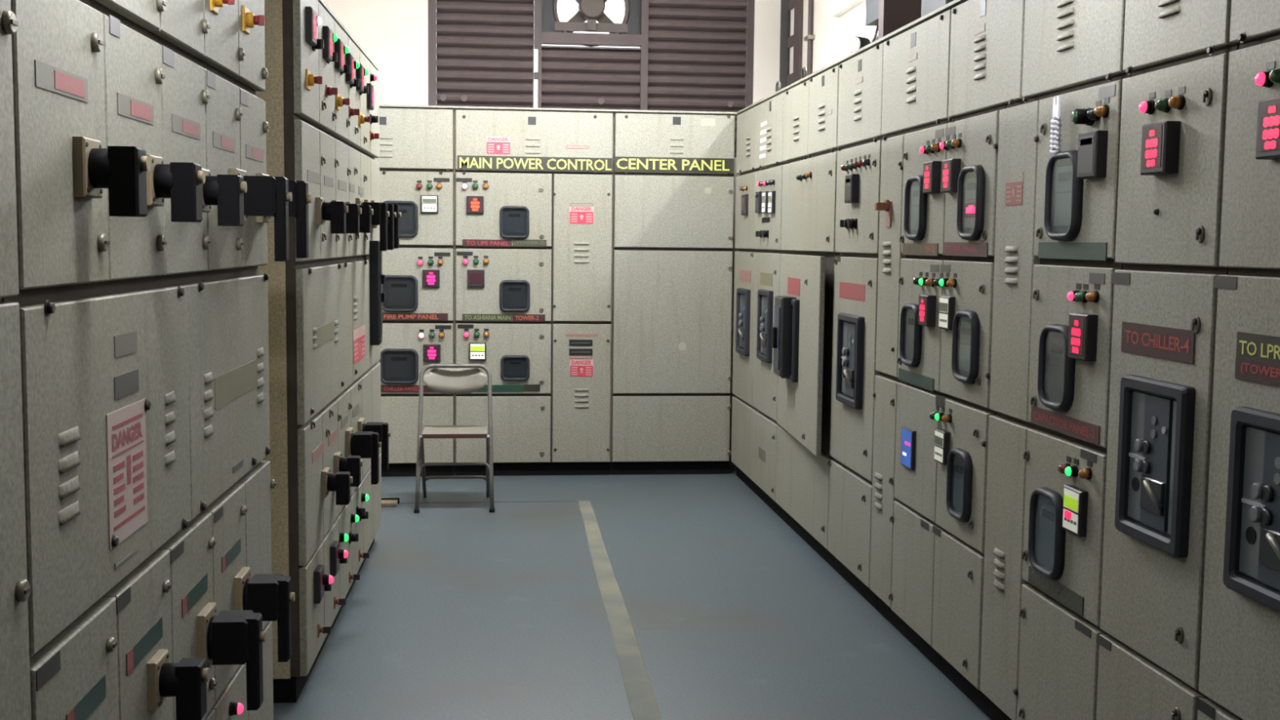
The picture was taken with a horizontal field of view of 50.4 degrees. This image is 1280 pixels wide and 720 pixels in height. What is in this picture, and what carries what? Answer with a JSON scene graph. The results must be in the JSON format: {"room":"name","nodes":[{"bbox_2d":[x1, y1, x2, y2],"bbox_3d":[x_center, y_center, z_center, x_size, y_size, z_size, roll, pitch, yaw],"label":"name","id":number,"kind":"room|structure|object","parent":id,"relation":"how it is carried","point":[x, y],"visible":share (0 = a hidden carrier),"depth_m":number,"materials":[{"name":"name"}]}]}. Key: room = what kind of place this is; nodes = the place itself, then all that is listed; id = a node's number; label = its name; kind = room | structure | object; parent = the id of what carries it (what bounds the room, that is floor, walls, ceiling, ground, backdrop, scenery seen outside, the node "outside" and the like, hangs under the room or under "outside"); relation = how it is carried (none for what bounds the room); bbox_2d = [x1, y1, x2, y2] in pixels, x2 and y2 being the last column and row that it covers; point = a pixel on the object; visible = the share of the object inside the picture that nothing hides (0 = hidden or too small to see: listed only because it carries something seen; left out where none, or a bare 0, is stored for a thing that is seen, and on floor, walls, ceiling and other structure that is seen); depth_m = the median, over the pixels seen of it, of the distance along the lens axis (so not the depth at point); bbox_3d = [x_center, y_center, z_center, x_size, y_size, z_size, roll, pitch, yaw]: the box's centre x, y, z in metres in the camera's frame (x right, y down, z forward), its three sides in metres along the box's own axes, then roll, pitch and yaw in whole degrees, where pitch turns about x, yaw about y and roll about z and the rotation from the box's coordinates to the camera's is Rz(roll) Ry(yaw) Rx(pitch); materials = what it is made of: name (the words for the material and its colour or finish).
{"room":"electrical room","nodes":[
{"label":"electrical room","id":0,"kind":"room"},
{"bbox_2d":[323,0,781,451],"bbox_3d":[-0.926,-1.217,9.182,4.170,3.700,0.200,0,5,-6],"label":"wall","id":1,"kind":"structure","parent":0,"point":[393,33],"depth_m":8.95,"materials":[{"name":"white paint"}]},
{"bbox_2d":[427,0,755,157],"bbox_3d":[-0.318,-2.019,9.133,2.182,1.280,0.070,0,5,-6],"label":"shutter","id":2,"kind":"object","parent":1,"relation":"attached to","point":[692,55],"visible":0.72,"depth_m":9.13,"materials":[{"name":"brown metal"}]},
{"bbox_2d":[542,0,640,46],"bbox_3d":[-0.322,-2.360,9.082,0.665,0.520,0.130,0,5,-6],"label":"exhaust fan","id":3,"kind":"object","parent":2,"relation":"attached to","point":[590,11],"visible":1,"depth_m":9.10,"materials":[{"name":"silver"}]},
{"bbox_2d":[273,454,991,719],"bbox_3d":[-0.292,1.204,3.408,4.170,0.100,12.200,0,5,-6],"label":"floor","id":4,"kind":"structure","parent":0,"point":[455,611],"depth_m":5.22,"materials":[{"name":"paint"}]},
{"bbox_2d":[0,0,31,719],"bbox_3d":[-1.185,0.203,1.333,0.834,2.237,0.918,0,5,-5],"label":"tall cabinet","id":5,"kind":"object","parent":4,"relation":"on","point":[15,588],"visible":1,"depth_m":1.76,"materials":[{"name":"grey metal"}]},
{"bbox_2d":[1,0,311,719],"bbox_3d":[-1.246,0.084,2.684,0.950,2.237,1.794,0,5,-5],"label":"tall cabinet","id":6,"kind":"object","parent":4,"relation":"on","point":[146,197],"visible":1,"depth_m":2.40,"materials":[{"name":"grey metal"}]},
{"bbox_2d":[106,399,147,550],"bbox_3d":[-0.862,0.187,2.291,0.003,0.220,0.221,0,5,-5],"label":"poster","id":7,"kind":"object","parent":6,"relation":"attached to","point":[126,445],"depth_m":2.28,"materials":[{"name":"beige paper"}]},
{"bbox_2d":[209,0,235,14],"bbox_3d":[-0.893,-0.775,2.918,0.046,0.060,0.060,0,5,-5],"label":"switch","id":8,"kind":"object","parent":6,"relation":"attached to","point":[215,5],"depth_m":2.91,"materials":[{"name":"yellow plastic"}]},
{"bbox_2d":[228,702,243,715],"bbox_3d":[-0.924,0.800,3.119,0.029,0.032,0.032,0,5,-5],"label":"lamp","id":9,"kind":"object","parent":6,"relation":"attached to","point":[234,708],"depth_m":3.11,"materials":[{"name":"pink plastic"}]},
{"bbox_2d":[242,4,264,34],"bbox_3d":[-0.923,-0.814,3.256,0.046,0.060,0.060,0,5,-5],"label":"switch","id":10,"kind":"object","parent":6,"relation":"attached to","point":[249,19],"depth_m":3.25,"materials":[{"name":"yellow plastic"}]},
{"bbox_2d":[256,0,401,702],"bbox_3d":[-1.474,-0.145,5.267,0.950,2.237,2.305,0,5,-5],"label":"tall cabinet","id":11,"kind":"object","parent":4,"relation":"on","point":[327,433],"visible":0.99,"depth_m":4.53,"materials":[{"name":"grey metal"}]},
{"bbox_2d":[305,68,322,90],"bbox_3d":[-1.007,-0.866,4.211,0.046,0.060,0.060,0,5,-5],"label":"switch","id":12,"kind":"object","parent":11,"relation":"attached to","point":[310,79],"depth_m":4.20,"materials":[{"name":"yellow plastic"}]},
{"bbox_2d":[316,16,321,26],"bbox_3d":[-1.023,-1.075,4.311,0.030,0.034,0.034,0,5,-5],"label":"lamp","id":13,"kind":"object","parent":11,"relation":"attached to","point":[318,19],"depth_m":4.30,"materials":[{"name":"white plastic"}]},
{"bbox_2d":[317,622,330,637],"bbox_3d":[-1.040,0.888,4.484,0.040,0.044,0.032,0,5,-5],"label":"switch","id":14,"kind":"object","parent":11,"relation":"attached to","point":[324,629],"depth_m":4.48,"materials":[{"name":"brown plastic"}]},
{"bbox_2d":[323,573,333,585],"bbox_3d":[-1.021,0.720,4.461,0.031,0.037,0.037,0,5,-5],"label":"lamp","id":15,"kind":"object","parent":11,"relation":"attached to","point":[327,579],"depth_m":4.45,"materials":[{"name":"pink plastic"}]},
{"bbox_2d":[325,84,337,97],"bbox_3d":[-1.048,-0.914,4.627,0.038,0.040,0.040,0,5,-5],"label":"switch","id":16,"kind":"object","parent":11,"relation":"attached to","point":[330,91],"depth_m":4.62,"materials":[{"name":"red plastic"}]},
{"bbox_2d":[332,33,337,42],"bbox_3d":[-1.056,-1.109,4.681,0.030,0.034,0.034,0,5,-5],"label":"lamp","id":17,"kind":"object","parent":11,"relation":"attached to","point":[335,37],"depth_m":4.67,"materials":[{"name":"green plastic"}]},
{"bbox_2d":[333,594,346,608],"bbox_3d":[-1.074,0.865,4.870,0.040,0.044,0.032,0,5,-5],"label":"switch","id":18,"kind":"object","parent":11,"relation":"attached to","point":[340,601],"depth_m":4.87,"materials":[{"name":"brown plastic"}]},
{"bbox_2d":[335,93,350,111],"bbox_3d":[-1.067,-0.929,4.890,0.046,0.060,0.060,0,5,-5],"label":"switch","id":19,"kind":"object","parent":11,"relation":"attached to","point":[340,101],"depth_m":4.88,"materials":[{"name":"yellow plastic"}]},
{"bbox_2d":[338,549,347,559],"bbox_3d":[-1.054,0.691,4.840,0.031,0.037,0.037,0,5,-5],"label":"lamp","id":20,"kind":"object","parent":11,"relation":"attached to","point":[343,553],"depth_m":4.83,"materials":[{"name":"pink plastic"}]},
{"bbox_2d":[339,533,348,542],"bbox_3d":[-1.091,0.655,5.016,0.031,0.037,0.037,0,5,-5],"label":"lamp","id":21,"kind":"object","parent":11,"relation":"attached to","point":[344,537],"depth_m":5.00,"materials":[{"name":"green plastic"}]},
{"bbox_2d":[343,45,349,53],"bbox_3d":[-1.083,-1.139,4.994,0.030,0.034,0.034,0,5,-5],"label":"lamp","id":22,"kind":"object","parent":11,"relation":"attached to","point":[346,49],"depth_m":4.98,"materials":[{"name":"green plastic"}]},
{"bbox_2d":[348,106,359,117],"bbox_3d":[-1.103,-0.958,5.257,0.038,0.040,0.040,0,5,-5],"label":"switch","id":23,"kind":"object","parent":11,"relation":"attached to","point":[352,112],"depth_m":5.25,"materials":[{"name":"red plastic"}]},
{"bbox_2d":[349,570,359,583],"bbox_3d":[-1.112,0.845,5.304,0.040,0.044,0.032,0,5,-5],"label":"switch","id":24,"kind":"object","parent":11,"relation":"attached to","point":[352,576],"depth_m":5.30,"materials":[{"name":"brown plastic"}]},
{"bbox_2d":[351,513,359,523],"bbox_3d":[-1.120,0.623,5.348,0.031,0.037,0.037,0,5,-5],"label":"lamp","id":25,"kind":"object","parent":11,"relation":"attached to","point":[354,517],"depth_m":5.34,"materials":[{"name":"green plastic"}]},
{"bbox_2d":[354,61,359,68],"bbox_3d":[-1.113,-1.156,5.326,0.030,0.034,0.034,0,5,-5],"label":"lamp","id":26,"kind":"object","parent":11,"relation":"attached to","point":[357,64],"depth_m":5.32,"materials":[{"name":"green plastic"}]},
{"bbox_2d":[358,549,368,561],"bbox_3d":[-1.140,0.806,5.620,0.040,0.044,0.032,0,5,-5],"label":"switch","id":27,"kind":"object","parent":11,"relation":"attached to","point":[364,555],"depth_m":5.62,"materials":[{"name":"brown plastic"}]},
{"bbox_2d":[358,111,370,127],"bbox_3d":[-1.127,-0.986,5.571,0.046,0.060,0.060,0,5,-5],"label":"switch","id":28,"kind":"object","parent":11,"relation":"attached to","point":[362,118],"depth_m":5.56,"materials":[{"name":"yellow plastic"}]},
{"bbox_2d":[360,493,368,502],"bbox_3d":[-1.151,0.577,5.699,0.031,0.037,0.037,0,5,-5],"label":"lamp","id":29,"kind":"object","parent":11,"relation":"attached to","point":[364,497],"depth_m":5.69,"materials":[{"name":"green plastic"}]},
{"bbox_2d":[369,73,377,81],"bbox_3d":[-1.170,-1.241,5.980,0.030,0.034,0.034,0,5,-5],"label":"lamp","id":30,"kind":"object","parent":11,"relation":"attached to","point":[372,77],"depth_m":5.97,"materials":[{"name":"pink plastic"}]},
{"bbox_2d":[369,131,379,141],"bbox_3d":[-1.168,-0.986,5.988,0.038,0.040,0.040,0,5,-5],"label":"switch","id":31,"kind":"object","parent":11,"relation":"attached to","point":[373,135],"depth_m":5.98,"materials":[{"name":"red plastic"}]},
{"bbox_2d":[381,497,399,506],"bbox_3d":[-1.371,0.776,7.407,0.115,0.030,0.110,0,5,-6],"label":"wooden offcut","id":32,"kind":"object","parent":4,"relation":"on","point":[385,502],"visible":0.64,"depth_m":7.39,"materials":[{"name":"brown wood"}]},
{"bbox_2d":[374,104,454,476],"bbox_3d":[-1.531,-0.437,8.578,0.736,2.237,0.903,0,5,-6],"label":"tall cabinet","id":33,"kind":"object","parent":4,"relation":"on","point":[416,159],"visible":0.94,"depth_m":8.17,"materials":[{"name":"grey metal"}]},
{"bbox_2d":[417,259,423,265],"bbox_3d":[-1.316,-0.585,8.148,0.037,0.037,0.031,0,5,-6],"label":"lamp","id":34,"kind":"object","parent":33,"relation":"attached to","point":[420,262],"depth_m":8.14,"materials":[{"name":"pink plastic"}]},
{"bbox_2d":[426,183,432,189],"bbox_3d":[-1.256,-1.036,8.114,0.037,0.037,0.031,0,5,-6],"label":"lamp","id":35,"kind":"object","parent":33,"relation":"attached to","point":[428,186],"depth_m":8.11,"materials":[{"name":"green plastic"}]},
{"bbox_2d":[427,259,434,265],"bbox_3d":[-1.255,-0.585,8.155,0.037,0.037,0.031,0,5,-6],"label":"lamp","id":36,"kind":"object","parent":33,"relation":"on","point":[430,262],"depth_m":8.15,"materials":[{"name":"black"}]},
{"bbox_2d":[428,332,435,337],"bbox_3d":[-1.254,-0.148,8.194,0.037,0.037,0.031,0,5,-6],"label":"lamp","id":37,"kind":"object","parent":33,"relation":"attached to","point":[431,335],"depth_m":8.19,"materials":[{"name":"green plastic"}]},
{"bbox_2d":[435,183,442,189],"bbox_3d":[-1.200,-1.037,8.121,0.037,0.037,0.031,0,5,-6],"label":"lamp","id":38,"kind":"object","parent":33,"relation":"attached to","point":[438,186],"depth_m":8.12,"materials":[{"name":"orange plastic"}]},
{"bbox_2d":[438,332,444,337],"bbox_3d":[-1.197,-0.148,8.200,0.037,0.037,0.031,0,5,-6],"label":"lamp","id":39,"kind":"object","parent":33,"relation":"attached to","point":[441,335],"depth_m":8.20,"materials":[{"name":"orange plastic"}]},
{"bbox_2d":[413,364,494,513],"bbox_3d":[-1.005,0.414,7.406,0.426,0.772,0.462,0,5,-6],"label":"folding chair","id":40,"kind":"object","parent":4,"relation":"on","point":[446,379],"visible":1,"depth_m":7.43,"materials":[{"name":"metal"}]},
{"bbox_2d":[399,501,572,503],"bbox_3d":[-0.895,0.786,7.513,1.110,0.002,0.010,0,5,-6],"label":"floor marking line","id":41,"kind":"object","parent":4,"relation":"on","point":[511,501],"depth_m":7.51,"materials":[{"name":"grey"}]},
{"bbox_2d":[453,106,614,475],"bbox_3d":[-0.689,-0.435,8.671,0.958,2.237,0.903,0,5,-6],"label":"tall cabinet","id":42,"kind":"object","parent":4,"relation":"on","point":[534,186],"visible":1,"depth_m":8.25,"materials":[{"name":"grey metal"}]},
{"bbox_2d":[471,183,478,189],"bbox_3d":[-0.987,-1.040,8.144,0.037,0.037,0.031,0,5,-6],"label":"lamp","id":43,"kind":"object","parent":42,"relation":"attached to","point":[474,186],"depth_m":8.14,"materials":[{"name":"green plastic"}]},
{"bbox_2d":[472,258,479,264],"bbox_3d":[-0.987,-0.592,8.184,0.037,0.037,0.031,0,5,-6],"label":"lamp","id":44,"kind":"object","parent":42,"relation":"attached to","point":[475,261],"depth_m":8.18,"materials":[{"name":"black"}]},
{"bbox_2d":[473,331,479,337],"bbox_3d":[-0.987,-0.154,8.223,0.037,0.037,0.031,0,5,-6],"label":"lamp","id":45,"kind":"object","parent":42,"relation":"attached to","point":[476,334],"depth_m":8.22,"materials":[{"name":"green plastic"}]},
{"bbox_2d":[482,183,488,189],"bbox_3d":[-0.925,-1.041,8.150,0.037,0.037,0.031,0,5,-6],"label":"lamp","id":46,"kind":"object","parent":42,"relation":"attached to","point":[485,186],"depth_m":8.15,"materials":[{"name":"orange plastic"}]},
{"bbox_2d":[483,331,489,337],"bbox_3d":[-0.929,-0.154,8.229,0.037,0.037,0.031,0,5,-6],"label":"lamp","id":47,"kind":"object","parent":42,"relation":"attached to","point":[486,334],"depth_m":8.22,"materials":[{"name":"orange plastic"}]},
{"bbox_2d":[577,501,662,719],"bbox_3d":[0.003,1.071,4.368,0.093,0.002,6.461,0,5,-6],"label":"floor stripe","id":48,"kind":"object","parent":4,"relation":"on","point":[642,703],"depth_m":5.08,"materials":[{"name":"beige paint"}]},
{"bbox_2d":[609,109,736,475],"bbox_3d":[0.160,-0.435,8.774,0.752,2.237,0.884,0,5,-6],"label":"tall cabinet","id":49,"kind":"object","parent":4,"relation":"on","point":[673,171],"visible":0.99,"depth_m":8.35,"materials":[{"name":"grey metal"}]},
{"bbox_2d":[731,80,786,518],"bbox_3d":[0.861,-0.374,7.742,0.521,2.311,1.331,0,5,-6],"label":"tall cabinet","id":50,"kind":"object","parent":4,"relation":"on","point":[759,134],"visible":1,"depth_m":7.66,"materials":[{"name":"grey metal"}]},
{"bbox_2d":[771,60,843,568],"bbox_3d":[0.958,-0.267,6.529,0.595,2.311,1.112,0,5,-6],"label":"tall cabinet","id":51,"kind":"object","parent":4,"relation":"on","point":[802,331],"visible":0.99,"depth_m":6.37,"materials":[{"name":"grey metal"}]},
{"bbox_2d":[795,174,802,180],"bbox_3d":[0.765,-0.880,6.559,0.028,0.030,0.030,0,5,-6],"label":"lamp","id":52,"kind":"object","parent":51,"relation":"attached to","point":[798,177],"depth_m":6.55,"materials":[{"name":"black plastic"}]},
{"bbox_2d":[800,173,806,179],"bbox_3d":[0.776,-0.872,6.459,0.028,0.030,0.030,0,5,-6],"label":"lamp","id":53,"kind":"object","parent":51,"relation":"attached to","point":[802,175],"depth_m":6.45,"materials":[{"name":"black plastic"}]},
{"bbox_2d":[804,172,812,178],"bbox_3d":[0.787,-0.865,6.362,0.028,0.030,0.030,0,5,-6],"label":"lamp","id":54,"kind":"object","parent":51,"relation":"attached to","point":[808,175],"depth_m":6.35,"materials":[{"name":"orange plastic"}]},
{"bbox_2d":[827,36,887,609],"bbox_3d":[1.091,-0.151,5.652,0.521,2.237,0.675,0,5,-6],"label":"tall cabinet","id":55,"kind":"object","parent":4,"relation":"on","point":[854,371],"visible":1,"depth_m":5.56,"materials":[{"name":"grey metal"}]},
{"bbox_2d":[840,164,847,171],"bbox_3d":[0.858,-0.808,5.721,0.028,0.028,0.028,0,5,-6],"label":"lamp","id":56,"kind":"object","parent":55,"relation":"attached to","point":[842,167],"depth_m":5.71,"materials":[{"name":"red plastic"}]},
{"bbox_2d":[844,164,852,169],"bbox_3d":[0.866,-0.803,5.651,0.028,0.028,0.028,0,5,-6],"label":"lamp","id":57,"kind":"object","parent":55,"relation":"attached to","point":[847,166],"depth_m":5.64,"materials":[{"name":"green plastic"}]},
{"bbox_2d":[849,162,856,168],"bbox_3d":[0.873,-0.798,5.583,0.028,0.028,0.028,0,5,-6],"label":"lamp","id":58,"kind":"object","parent":55,"relation":"on","point":[851,166],"depth_m":5.58,"materials":[{"name":"red"}]},
{"bbox_2d":[853,161,860,168],"bbox_3d":[0.880,-0.795,5.523,0.028,0.028,0.028,0,5,-6],"label":"lamp","id":59,"kind":"object","parent":55,"relation":"attached to","point":[855,164],"depth_m":5.52,"materials":[{"name":"red plastic"}]},
{"bbox_2d":[847,35,871,53],"bbox_3d":[0.913,-1.312,5.674,0.074,0.073,0.075,5,7,43],"label":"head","id":60,"kind":"object","parent":55,"relation":"on","point":[855,43],"visible":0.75,"depth_m":5.65},
{"bbox_2d":[857,160,865,166],"bbox_3d":[0.888,-0.789,5.452,0.028,0.028,0.028,0,5,-6],"label":"lamp","id":61,"kind":"object","parent":55,"relation":"attached to","point":[860,162],"depth_m":5.44,"materials":[{"name":"red"}]},
{"bbox_2d":[862,159,870,165],"bbox_3d":[0.895,-0.783,5.389,0.028,0.028,0.028,0,5,-6],"label":"lamp","id":62,"kind":"object","parent":55,"relation":"attached to","point":[866,162],"depth_m":5.38,"materials":[{"name":"black"}]},
{"bbox_2d":[869,2,956,671],"bbox_3d":[1.168,-0.087,4.933,0.527,2.237,0.776,0,5,-6],"label":"tall cabinet","id":63,"kind":"object","parent":4,"relation":"on","point":[911,206],"visible":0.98,"depth_m":4.85,"materials":[{"name":"grey metal"}]},
{"bbox_2d":[912,276,921,285],"bbox_3d":[0.965,-0.275,4.741,0.028,0.030,0.030,0,5,-6],"label":"lamp","id":64,"kind":"object","parent":63,"relation":"attached to","point":[915,281],"depth_m":4.73,"materials":[{"name":"black"}]},
{"bbox_2d":[918,277,928,285],"bbox_3d":[0.972,-0.270,4.676,0.028,0.030,0.030,0,5,-6],"label":"lamp","id":65,"kind":"object","parent":63,"relation":"attached to","point":[922,281],"depth_m":4.67,"materials":[{"name":"green plastic"}]},
{"bbox_2d":[920,146,928,154],"bbox_3d":[0.974,-0.721,4.665,0.028,0.030,0.030,0,5,-6],"label":"lamp","id":66,"kind":"object","parent":63,"relation":"attached to","point":[922,150],"depth_m":4.66,"materials":[{"name":"pink plastic"}]},
{"bbox_2d":[924,144,934,153],"bbox_3d":[0.981,-0.716,4.606,0.028,0.030,0.030,0,5,-6],"label":"lamp","id":67,"kind":"object","parent":63,"relation":"attached to","point":[927,148],"depth_m":4.60,"materials":[{"name":"green plastic"}]},
{"bbox_2d":[925,278,934,286],"bbox_3d":[0.980,-0.263,4.604,0.028,0.030,0.030,0,5,-6],"label":"lamp","id":68,"kind":"object","parent":63,"relation":"on","point":[929,282],"depth_m":4.60,"materials":[{"name":"orange plastic"}]},
{"bbox_2d":[928,411,938,420],"bbox_3d":[0.984,0.188,4.561,0.028,0.030,0.030,0,5,-6],"label":"lamp","id":69,"kind":"object","parent":63,"relation":"attached to","point":[931,415],"depth_m":4.55,"materials":[{"name":"black"}]},
{"bbox_2d":[930,142,940,151],"bbox_3d":[0.987,-0.711,4.548,0.028,0.030,0.030,0,5,-6],"label":"lamp","id":70,"kind":"object","parent":63,"relation":"attached to","point":[935,147],"depth_m":4.54,"materials":[{"name":"orange plastic"}]},
{"bbox_2d":[933,277,942,286],"bbox_3d":[0.989,-0.258,4.522,0.028,0.030,0.030,0,5,-6],"label":"lamp","id":71,"kind":"object","parent":63,"relation":"attached to","point":[935,282],"depth_m":4.51,"materials":[{"name":"black"}]},
{"bbox_2d":[931,0,1025,716],"bbox_3d":[1.253,-0.028,4.266,0.504,2.237,0.646,0,5,-6],"label":"tall cabinet","id":72,"kind":"object","parent":4,"relation":"on","point":[987,36],"visible":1,"depth_m":4.27,"materials":[{"name":"grey metal"}]},
{"bbox_2d":[934,412,944,421],"bbox_3d":[0.991,0.188,4.505,0.028,0.030,0.030,0,5,-6],"label":"lamp","id":73,"kind":"object","parent":72,"relation":"on","point":[938,416],"depth_m":4.50,"materials":[{"name":"green plastic"}]},
{"bbox_2d":[938,277,948,287],"bbox_3d":[0.996,-0.255,4.463,0.028,0.030,0.030,0,5,-6],"label":"lamp","id":74,"kind":"object","parent":72,"relation":"on","point":[943,282],"depth_m":4.46,"materials":[{"name":"green plastic"}]},
{"bbox_2d":[939,141,948,150],"bbox_3d":[0.997,-0.704,4.461,0.028,0.030,0.030,0,5,-6],"label":"lamp","id":75,"kind":"object","parent":72,"relation":"attached to","point":[942,145],"depth_m":4.45,"materials":[{"name":"pink plastic"}]},
{"bbox_2d":[942,413,951,422],"bbox_3d":[0.998,0.191,4.434,0.028,0.030,0.030,0,5,-6],"label":"lamp","id":76,"kind":"object","parent":72,"relation":"attached to","point":[947,418],"depth_m":4.42,"materials":[{"name":"orange plastic"}]},
{"bbox_2d":[945,139,955,149],"bbox_3d":[1.003,-0.698,4.403,0.028,0.030,0.030,0,5,-6],"label":"lamp","id":77,"kind":"object","parent":72,"relation":"attached to","point":[948,144],"depth_m":4.40,"materials":[{"name":"green plastic"}]},
{"bbox_2d":[946,278,956,288],"bbox_3d":[1.004,-0.248,4.390,0.028,0.030,0.030,0,5,-6],"label":"lamp","id":78,"kind":"object","parent":72,"relation":"on","point":[952,283],"depth_m":4.38,"materials":[{"name":"orange plastic"}]},
{"bbox_2d":[951,138,961,147],"bbox_3d":[1.009,-0.693,4.347,0.028,0.030,0.030,0,5,-6],"label":"lamp","id":79,"kind":"object","parent":72,"relation":"attached to","point":[957,143],"depth_m":4.34,"materials":[{"name":"orange plastic"}]},
{"bbox_2d":[979,0,1131,719],"bbox_3d":[1.303,0.021,3.724,0.523,2.237,0.802,0,5,-6],"label":"tall cabinet","id":80,"kind":"object","parent":4,"relation":"on","point":[1055,264],"visible":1,"depth_m":3.62,"materials":[{"name":"grey metal"}]},
{"bbox_2d":[1048,95,1062,153],"bbox_3d":[1.088,-0.615,3.554,0.018,0.150,0.042,0,5,-6],"label":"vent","id":81,"kind":"object","parent":80,"relation":"on","point":[1056,100],"visible":1,"depth_m":3.55,"materials":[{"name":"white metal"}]},
{"bbox_2d":[1057,462,1071,473],"bbox_3d":[1.098,0.282,3.527,0.028,0.030,0.030,0,5,-6],"label":"lamp","id":82,"kind":"object","parent":80,"relation":"attached to","point":[1061,468],"depth_m":3.52,"materials":[{"name":"red plastic"}]},
{"bbox_2d":[1065,465,1078,476],"bbox_3d":[1.103,0.285,3.483,0.028,0.030,0.030,0,5,-6],"label":"lamp","id":83,"kind":"object","parent":80,"relation":"on","point":[1070,470],"depth_m":3.47,"materials":[{"name":"green plastic"}]},
{"bbox_2d":[1066,289,1079,302],"bbox_3d":[1.105,-0.163,3.470,0.028,0.030,0.030,0,5,-6],"label":"lamp","id":84,"kind":"object","parent":80,"relation":"attached to","point":[1070,295],"depth_m":3.46,"materials":[{"name":"pink plastic"}]},
{"bbox_2d":[1074,290,1087,302],"bbox_3d":[1.110,-0.159,3.429,0.028,0.030,0.030,0,5,-6],"label":"lamp","id":85,"kind":"object","parent":80,"relation":"on","point":[1079,296],"depth_m":3.42,"materials":[{"name":"green plastic"}]},
{"bbox_2d":[1078,467,1092,479],"bbox_3d":[1.112,0.284,3.404,0.028,0.030,0.030,0,5,-6],"label":"lamp","id":86,"kind":"object","parent":80,"relation":"attached to","point":[1086,473],"depth_m":3.39,"materials":[{"name":"orange plastic"}]},
{"bbox_2d":[1084,290,1099,302],"bbox_3d":[1.117,-0.157,3.365,0.028,0.030,0.030,0,5,-6],"label":"lamp","id":87,"kind":"object","parent":80,"relation":"on","point":[1093,296],"depth_m":3.36,"materials":[{"name":"orange plastic"}]},
{"bbox_2d":[1086,108,1100,120],"bbox_3d":[1.118,-0.607,3.358,0.029,0.032,0.032,0,5,-6],"label":"lamp","id":88,"kind":"object","parent":80,"relation":"on","point":[1091,116],"depth_m":3.35,"materials":[{"name":"black plastic"}]},
{"bbox_2d":[1094,104,1109,117],"bbox_3d":[1.123,-0.607,3.314,0.029,0.032,0.032,0,5,-6],"label":"lamp","id":89,"kind":"object","parent":80,"relation":"attached to","point":[1102,110],"depth_m":3.30,"materials":[{"name":"orange plastic"}]},
{"bbox_2d":[1096,0,1239,719],"bbox_3d":[1.373,0.076,3.096,0.520,2.237,0.475,0,5,-6],"label":"tall cabinet","id":90,"kind":"object","parent":4,"relation":"on","point":[1176,52],"visible":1,"depth_m":3.02,"materials":[{"name":"grey metal"}]},
{"bbox_2d":[1138,99,1155,114],"bbox_3d":[1.148,-0.574,3.086,0.029,0.032,0.032,0,5,-6],"label":"lamp","id":91,"kind":"object","parent":90,"relation":"attached to","point":[1147,107],"depth_m":3.08,"materials":[{"name":"pink plastic"}]},
{"bbox_2d":[1154,97,1170,112],"bbox_3d":[1.156,-0.565,3.013,0.029,0.032,0.032,0,5,-6],"label":"lamp","id":92,"kind":"object","parent":90,"relation":"on","point":[1162,105],"depth_m":3.00,"materials":[{"name":"green plastic"}]},
{"bbox_2d":[1168,94,1185,110],"bbox_3d":[1.162,-0.560,2.953,0.029,0.032,0.032,0,5,-6],"label":"lamp","id":93,"kind":"object","parent":90,"relation":"on","point":[1177,102],"depth_m":2.94,"materials":[{"name":"orange plastic"}]},
{"bbox_2d":[1196,0,1279,719],"bbox_3d":[1.433,0.125,2.554,0.521,2.237,0.620,0,5,-6],"label":"tall cabinet","id":94,"kind":"object","parent":4,"relation":"on","point":[1239,672],"visible":1,"depth_m":2.69,"materials":[{"name":"grey metal"}]},
{"bbox_2d":[1254,71,1274,87],"bbox_3d":[1.199,-0.541,2.617,0.029,0.032,0.032,0,5,-6],"label":"lamp","id":95,"kind":"object","parent":94,"relation":"attached to","point":[1262,79],"depth_m":2.61,"materials":[{"name":"pink plastic"}]},
{"bbox_2d":[1269,68,1279,84],"bbox_3d":[1.205,-0.537,2.570,0.029,0.032,0.032,0,5,-6],"label":"lamp","id":96,"kind":"object","parent":94,"relation":"on","point":[1274,75],"depth_m":2.56,"materials":[{"name":"green plastic"}]},
{"bbox_2d":[789,0,876,74],"bbox_3d":[1.702,-0.686,3.459,0.200,3.700,11.800,0,5,-6],"label":"window","id":97,"kind":"structure","parent":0,"point":[833,34],"depth_m":7.96,"materials":[{"name":"white glass"}]},
{"bbox_2d":[779,0,803,89],"bbox_3d":[0.988,-2.089,8.922,0.018,1.525,0.608,0,5,-6],"label":"ladder","id":98,"kind":"object","parent":97,"relation":"attached to","point":[787,42],"visible":0.62,"depth_m":8.94,"materials":[{"name":"black metal"}]},
{"bbox_2d":[804,0,815,75],"bbox_3d":[1.042,-2.025,8.342,0.045,1.500,0.100,0,5,-6],"label":"conduit","id":99,"kind":"object","parent":97,"relation":"attached to","point":[809,37],"visible":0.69,"depth_m":8.33,"materials":[{"name":"silver metal"}]},
{"bbox_2d":[822,0,864,17],"bbox_3d":[1.161,-1.919,7.027,0.095,0.060,1.400,0,5,-6],"label":"tube light","id":100,"kind":"object","parent":97,"relation":"attached to","point":[838,7],"visible":1,"depth_m":7.49,"materials":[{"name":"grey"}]},
{"bbox_2d":[865,0,921,42],"bbox_3d":[1.109,-1.605,5.877,0.250,0.620,0.482,0,5,-6],"label":"window","id":101,"kind":"structure","parent":0,"point":[888,16],"depth_m":5.65,"materials":[{"name":"brown"}]},
{"bbox_2d":[920,0,953,17],"bbox_3d":[1.233,-1.408,5.258,0.200,0.340,0.300,0,5,-6],"label":"wall","id":102,"kind":"structure","parent":0,"point":[927,6],"depth_m":5.28,"materials":[{"name":"white paint"}]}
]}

